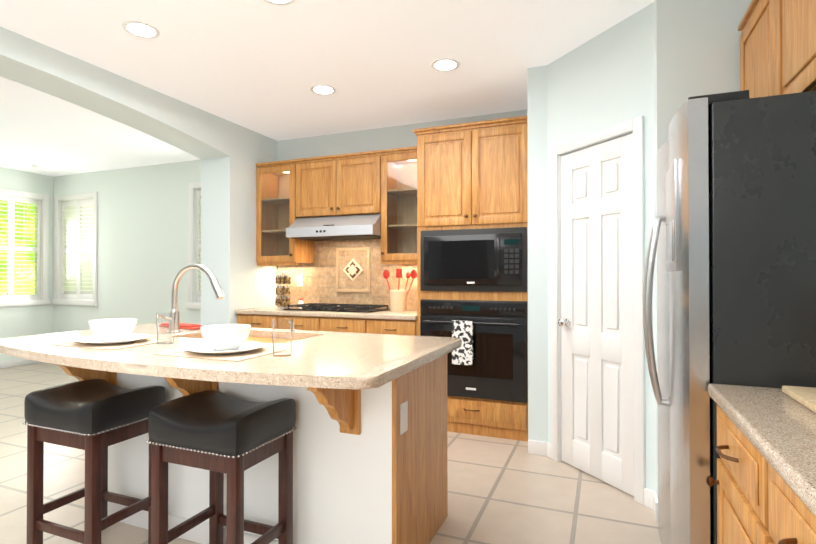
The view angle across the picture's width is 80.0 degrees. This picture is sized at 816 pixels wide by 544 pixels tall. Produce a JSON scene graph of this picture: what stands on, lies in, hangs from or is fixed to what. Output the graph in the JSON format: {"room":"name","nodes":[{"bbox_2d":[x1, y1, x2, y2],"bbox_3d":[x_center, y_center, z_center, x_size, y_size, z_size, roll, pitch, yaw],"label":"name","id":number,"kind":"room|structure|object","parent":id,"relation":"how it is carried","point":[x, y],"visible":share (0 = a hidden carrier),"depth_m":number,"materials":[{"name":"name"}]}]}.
{"room":"kitchen","nodes":[
{"label":"kitchen","id":0,"kind":"room"},
{"bbox_2d":[0,167,53,361],"bbox_3d":[-6.610,-0.080,3.721,0.100,2.690,7.340,0,-1,22],"label":"wall","id":1,"kind":"structure","parent":0,"point":[20,321],"depth_m":6.82,"materials":[{"name":"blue paint"}]},
{"bbox_2d":[0,358,40,368],"bbox_3d":[-6.557,1.217,3.689,0.014,0.095,7.340,0,-1,22],"label":"baseboard","id":2,"kind":"structure","parent":1,"relation":"attached to","point":[17,362],"depth_m":6.65,"materials":[{"name":"white wood"}]},
{"bbox_2d":[0,188,49,306],"bbox_3d":[-5.412,-0.325,6.632,0.140,1.580,0.920,0,-1,22],"label":"window shutter","id":3,"kind":"object","parent":1,"relation":"attached to","point":[39,296],"visible":1,"depth_m":6.80,"materials":[{"name":"white wood"}]},
{"bbox_2d":[53,159,200,332],"bbox_3d":[-3.426,-0.057,6.446,3.960,2.690,0.100,0,-1,22],"label":"wall","id":4,"kind":"structure","parent":0,"point":[142,250],"depth_m":6.46,"materials":[{"name":"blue paint"}]},
{"bbox_2d":[52,192,97,305],"bbox_3d":[-4.713,-0.323,6.947,0.910,1.580,0.140,0,-1,22],"label":"window shutter","id":5,"kind":"object","parent":4,"relation":"attached to","point":[75,234],"visible":1,"depth_m":6.96,"materials":[{"name":"white wood"}]},
{"bbox_2d":[186,182,200,308],"bbox_3d":[-2.321,-0.331,5.980,0.930,1.580,0.140,0,-1,22],"label":"window shutter","id":6,"kind":"object","parent":4,"relation":"attached to","point":[194,244],"visible":0.25,"depth_m":6.10,"materials":[{"name":"white wood"}]},
{"bbox_2d":[0,26,276,324],"bbox_3d":[-2.804,-0.093,2.236,0.350,2.690,7.440,0,-1,22],"label":"wall","id":7,"kind":"structure","parent":0,"point":[230,154],"depth_m":4.56,"materials":[{"name":"white paint"}]},
{"bbox_2d":[0,0,653,176],"bbox_3d":[-2.527,-1.466,2.438,9.600,0.060,8.000,0,-1,22],"label":"ceiling","id":8,"kind":"structure","parent":0,"point":[262,67],"depth_m":3.29,"materials":[{"name":"white paint"}]},
{"bbox_2d":[31,165,41,168],"bbox_3d":[-4.908,-1.387,6.421,0.116,0.029,0.116,0,-1,22],"label":"smoke detector","id":9,"kind":"object","parent":8,"relation":"attached to","point":[36,166],"visible":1,"depth_m":6.39,"materials":[{"name":"white plastic"}]},
{"bbox_2d":[122,21,159,38],"bbox_3d":[-1.575,-1.429,2.873,0.200,0.006,0.200,0,-1,22],"label":"recessed light","id":10,"kind":"object","parent":8,"relation":"in","point":[141,29],"visible":1,"depth_m":2.86,"materials":[{"name":"white"}]},
{"bbox_2d":[263,0,295,5],"bbox_3d":[-0.676,-1.432,2.509,0.200,0.006,0.200,0,-1,22],"label":"recessed light","id":11,"kind":"object","parent":8,"relation":"in","point":[281,2],"visible":1,"depth_m":2.58,"materials":[{"name":"white"}]},
{"bbox_2d":[310,85,335,94],"bbox_3d":[-0.661,-1.421,3.797,0.200,0.006,0.200,0,-1,22],"label":"recessed light","id":12,"kind":"object","parent":8,"relation":"in","point":[323,89],"visible":1,"depth_m":3.78,"materials":[{"name":"white"}]},
{"bbox_2d":[431,58,459,71],"bbox_3d":[0.258,-1.424,3.350,0.200,0.006,0.200,0,-1,22],"label":"recessed light","id":13,"kind":"object","parent":8,"relation":"in","point":[445,65],"visible":1,"depth_m":3.34,"materials":[{"name":"white"}]},
{"bbox_2d":[0,362,661,543],"bbox_3d":[-2.527,1.284,2.415,9.600,0.060,8.000,0,-1,22],"label":"floor","id":14,"kind":"structure","parent":0,"point":[504,491],"depth_m":2.73,"materials":[{"name":"tile"}]},
{"bbox_2d":[22,379,165,543],"bbox_3d":[-1.383,0.883,2.166,0.451,0.738,0.381,0,-1,22],"label":"stool","id":15,"kind":"object","parent":14,"relation":"on","point":[94,419],"visible":0.9,"depth_m":2.06,"materials":[{"name":"black leather"}]},
{"bbox_2d":[147,390,296,543],"bbox_3d":[-0.728,0.881,1.933,0.451,0.738,0.381,0,-1,22],"label":"stool","id":16,"kind":"object","parent":14,"relation":"on","point":[217,434],"visible":1,"depth_m":1.84,"materials":[{"name":"black leather"}]},
{"bbox_2d":[61,355,446,543],"bbox_3d":[-0.728,0.815,2.379,1.645,0.876,0.966,0,-1,22],"label":"kitchen island","id":17,"kind":"object","parent":14,"relation":"on","point":[370,449],"depth_m":2.05,"materials":[{"name":"white paint"}]},
{"bbox_2d":[0,323,461,398],"bbox_3d":[-0.941,0.357,2.372,2.180,0.038,1.164,0,-1,22],"label":"island countertop","id":18,"kind":"structure","parent":17,"relation":"on","point":[349,365],"depth_m":1.94,"materials":[{"name":"beige stone"}]},
{"bbox_2d":[46,318,169,349],"bbox_3d":[-1.420,0.283,2.319,0.438,0.108,0.318,0,-1,22],"label":"place setting","id":19,"kind":"object","parent":18,"relation":"on","point":[113,334],"visible":1,"depth_m":2.25,"materials":[{"name":"white ceramic"},{"name":"linen"},{"name":"clear glass"}]},
{"bbox_2d":[156,312,175,343],"bbox_3d":[-1.143,0.264,2.295,0.084,0.145,0.084,0,-1,22],"label":"glass","id":20,"kind":"object","parent":18,"relation":"on","point":[157,323],"visible":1,"depth_m":2.29,"materials":[{"name":"clear glass"}]},
{"bbox_2d":[159,323,201,329],"bbox_3d":[-1.389,0.332,2.998,0.340,0.022,0.100,0,-1,32],"label":"towel","id":21,"kind":"object","parent":18,"relation":"on","point":[190,326],"visible":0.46,"depth_m":2.93,"materials":[{"name":"red fabric"}]},
{"bbox_2d":[154,324,287,360],"bbox_3d":[-0.778,0.280,2.038,0.438,0.108,0.318,0,-1,22],"label":"place setting","id":22,"kind":"object","parent":18,"relation":"on","point":[227,342],"visible":0.98,"depth_m":1.97,"materials":[{"name":"white ceramic"},{"name":"linen"},{"name":"clear glass"}]},
{"bbox_2d":[271,318,292,356],"bbox_3d":[-0.501,0.261,1.938,0.084,0.145,0.084,0,-1,22],"label":"glass","id":23,"kind":"object","parent":18,"relation":"on","point":[290,345],"visible":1,"depth_m":1.93,"materials":[{"name":"clear glass"}]},
{"bbox_2d":[237,316,282,328],"bbox_3d":[-1.273,0.837,4.822,0.537,0.875,0.627,0,-1,22],"label":"base cabinet","id":24,"kind":"object","parent":14,"relation":"on","point":[255,321],"depth_m":4.52,"materials":[{"name":"brown wood"}]},
{"bbox_2d":[283,316,374,333],"bbox_3d":[-0.662,0.835,4.575,1.046,0.875,0.627,0,-1,22],"label":"base cabinet","id":25,"kind":"object","parent":14,"relation":"on","point":[315,323],"depth_m":4.25,"materials":[{"name":"brown wood"}]},
{"bbox_2d":[235,304,410,319],"bbox_3d":[-0.672,0.377,4.572,1.842,0.040,0.647,0,-1,22],"label":"countertop","id":26,"kind":"structure","parent":25,"relation":"on","point":[387,314],"depth_m":4.27,"materials":[{"name":"beige stone"}]},
{"bbox_2d":[274,271,290,307],"bbox_3d":[-1.263,0.174,4.912,0.170,0.369,0.170,0,-1,22],"label":"spice rack","id":27,"kind":"object","parent":26,"relation":"on","point":[282,301],"visible":0.98,"depth_m":4.86,"materials":[{"name":"silver metal"}]},
{"bbox_2d":[283,303,389,312],"bbox_3d":[-0.659,0.334,4.586,0.904,0.044,0.471,0,-1,22],"label":"cooktop","id":28,"kind":"object","parent":26,"relation":"in","point":[364,308],"visible":0.98,"depth_m":4.45,"materials":[{"name":"black metal"}]},
{"bbox_2d":[383,269,416,310],"bbox_3d":[-0.086,0.163,4.467,0.332,0.385,0.181,0,-1,22],"label":"utensil crock","id":29,"kind":"object","parent":26,"relation":"on","point":[398,299],"visible":1,"depth_m":4.41,"materials":[{"name":"beige ceramic"}]},
{"bbox_2d":[375,320,410,334],"bbox_3d":[-0.057,0.833,4.330,0.523,0.875,0.627,0,-1,22],"label":"base cabinet","id":30,"kind":"object","parent":14,"relation":"on","point":[396,327],"depth_m":4.02,"materials":[{"name":"brown wood"}]},
{"bbox_2d":[411,116,527,440],"bbox_3d":[0.606,0.064,4.057,0.916,2.407,0.650,0,-1,22],"label":"tall cabinet","id":31,"kind":"object","parent":14,"relation":"on","point":[449,203],"depth_m":3.75,"materials":[{"name":"brown wood"}]},
{"bbox_2d":[706,407,741,543],"bbox_3d":[1.102,0.805,1.063,0.647,0.874,0.561,0,-1,22],"label":"base cabinet","id":32,"kind":"object","parent":14,"relation":"on","point":[729,444],"depth_m":1.28,"materials":[{"name":"brown wood"}]},
{"bbox_2d":[643,90,815,543],"bbox_3d":[1.311,0.347,1.798,0.786,1.778,0.920,0,-1,22],"label":"refrigerator","id":33,"kind":"object","parent":14,"relation":"on","point":[732,241],"visible":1,"depth_m":1.46,"materials":[{"name":"grey metal"}]},
{"bbox_2d":[742,443,815,543],"bbox_3d":[0.932,0.801,0.644,0.647,0.874,0.624,0,-1,22],"label":"base cabinet","id":34,"kind":"object","parent":14,"relation":"on","point":[765,481],"depth_m":1.00,"materials":[{"name":"brown wood"}]},
{"bbox_2d":[708,383,815,526],"bbox_3d":[0.566,0.335,-0.239,0.661,0.039,3.384,0,-1,22],"label":"countertop","id":35,"kind":"structure","parent":34,"relation":"on","point":[779,429],"depth_m":1.02,"materials":[{"name":"beige stone"}]},
{"bbox_2d":[782,385,815,412],"bbox_3d":[1.122,0.317,1.098,0.360,0.019,0.360,0,-1,22],"label":"cutting board","id":36,"kind":"object","parent":35,"relation":"on","point":[805,396],"visible":1,"depth_m":1.24,"materials":[{"name":"brown wood"}]},
{"bbox_2d":[277,109,526,160],"bbox_3d":[0.676,-0.072,4.626,4.310,2.690,0.450,0,-1,22],"label":"wall","id":37,"kind":"structure","parent":0,"point":[392,137],"depth_m":4.85,"materials":[{"name":"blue paint"}]},
{"bbox_2d":[297,275,302,285],"bbox_3d":[-1.135,0.094,5.094,0.070,0.115,0.010,0,-1,22],"label":"switch plate","id":38,"kind":"object","parent":37,"relation":"attached to","point":[299,280],"visible":1,"depth_m":5.09,"materials":[{"name":"white plastic"}]},
{"bbox_2d":[291,152,398,219],"bbox_3d":[-0.609,-0.803,4.719,0.914,0.542,0.347,0,-1,22],"label":"upper cabinet","id":39,"kind":"object","parent":37,"relation":"attached to","point":[360,183],"depth_m":4.54,"materials":[{"name":"brown wood"}]},
{"bbox_2d":[286,214,380,240],"bbox_3d":[-0.641,-0.424,4.637,0.910,0.206,0.493,0,-1,22],"label":"range hood","id":40,"kind":"object","parent":39,"relation":"attached to","point":[353,227],"visible":0.98,"depth_m":4.46,"materials":[{"name":"silver metal"}]},
{"bbox_2d":[527,67,534,440],"bbox_3d":[1.066,-0.080,3.764,0.150,2.690,0.855,0,-1,22],"label":"wall","id":41,"kind":"structure","parent":0,"point":[530,71],"depth_m":3.39,"materials":[{"name":"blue paint"}]},
{"bbox_2d":[535,18,626,461],"bbox_3d":[1.196,-0.086,3.025,0.675,2.690,0.600,0,-1,22],"label":"wall","id":42,"kind":"structure","parent":0,"point":[582,92],"depth_m":3.25,"materials":[{"name":"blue paint"}]},
{"bbox_2d":[558,133,633,495],"bbox_3d":[1.149,0.237,2.972,0.471,2.026,0.451,0,-1,22],"label":"pantry door","id":43,"kind":"structure","parent":42,"relation":"in","point":[595,322],"depth_m":2.94,"materials":[{"name":"white wood"}]},
{"bbox_2d":[551,116,644,504],"bbox_3d":[1.168,0.207,2.978,0.118,2.102,0.734,0,-1,-24],"label":"door frame","id":44,"kind":"structure","parent":42,"relation":"attached to","point":[635,126],"depth_m":2.67,"materials":[{"name":"white wood"}]},
{"bbox_2d":[627,0,666,498],"bbox_3d":[1.384,-0.088,2.787,0.210,2.690,0.720,0,-1,22],"label":"wall","id":45,"kind":"structure","parent":0,"point":[656,64],"depth_m":2.60,"materials":[{"name":"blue paint"}]},
{"bbox_2d":[667,0,751,139],"bbox_3d":[1.636,-0.092,2.366,0.635,2.690,0.130,0,-1,22],"label":"wall","id":46,"kind":"structure","parent":0,"point":[703,36],"depth_m":2.38,"materials":[{"name":"white paint"}]},
{"bbox_3d":[1.228,-0.109,0.377,0.100,2.690,7.015,0,-1,22],"label":"wall","id":47,"kind":"structure","parent":0,"visible":0},
{"bbox_2d":[738,0,815,97],"bbox_3d":[1.517,-0.870,1.753,0.383,0.585,1.028,0,-1,22],"label":"upper cabinet","id":48,"kind":"object","parent":47,"relation":"attached to","point":[777,47],"visible":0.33,"depth_m":1.78,"materials":[{"name":"brown wood"}]},
{"label":"outside","id":49,"kind":"structure","parent":0,"visible":0},
{"bbox_2d":[0,200,91,294],"bbox_3d":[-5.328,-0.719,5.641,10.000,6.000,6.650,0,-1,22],"label":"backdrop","id":50,"kind":"structure","parent":49,"point":[18,258],"depth_m":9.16,"materials":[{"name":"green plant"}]}
]}

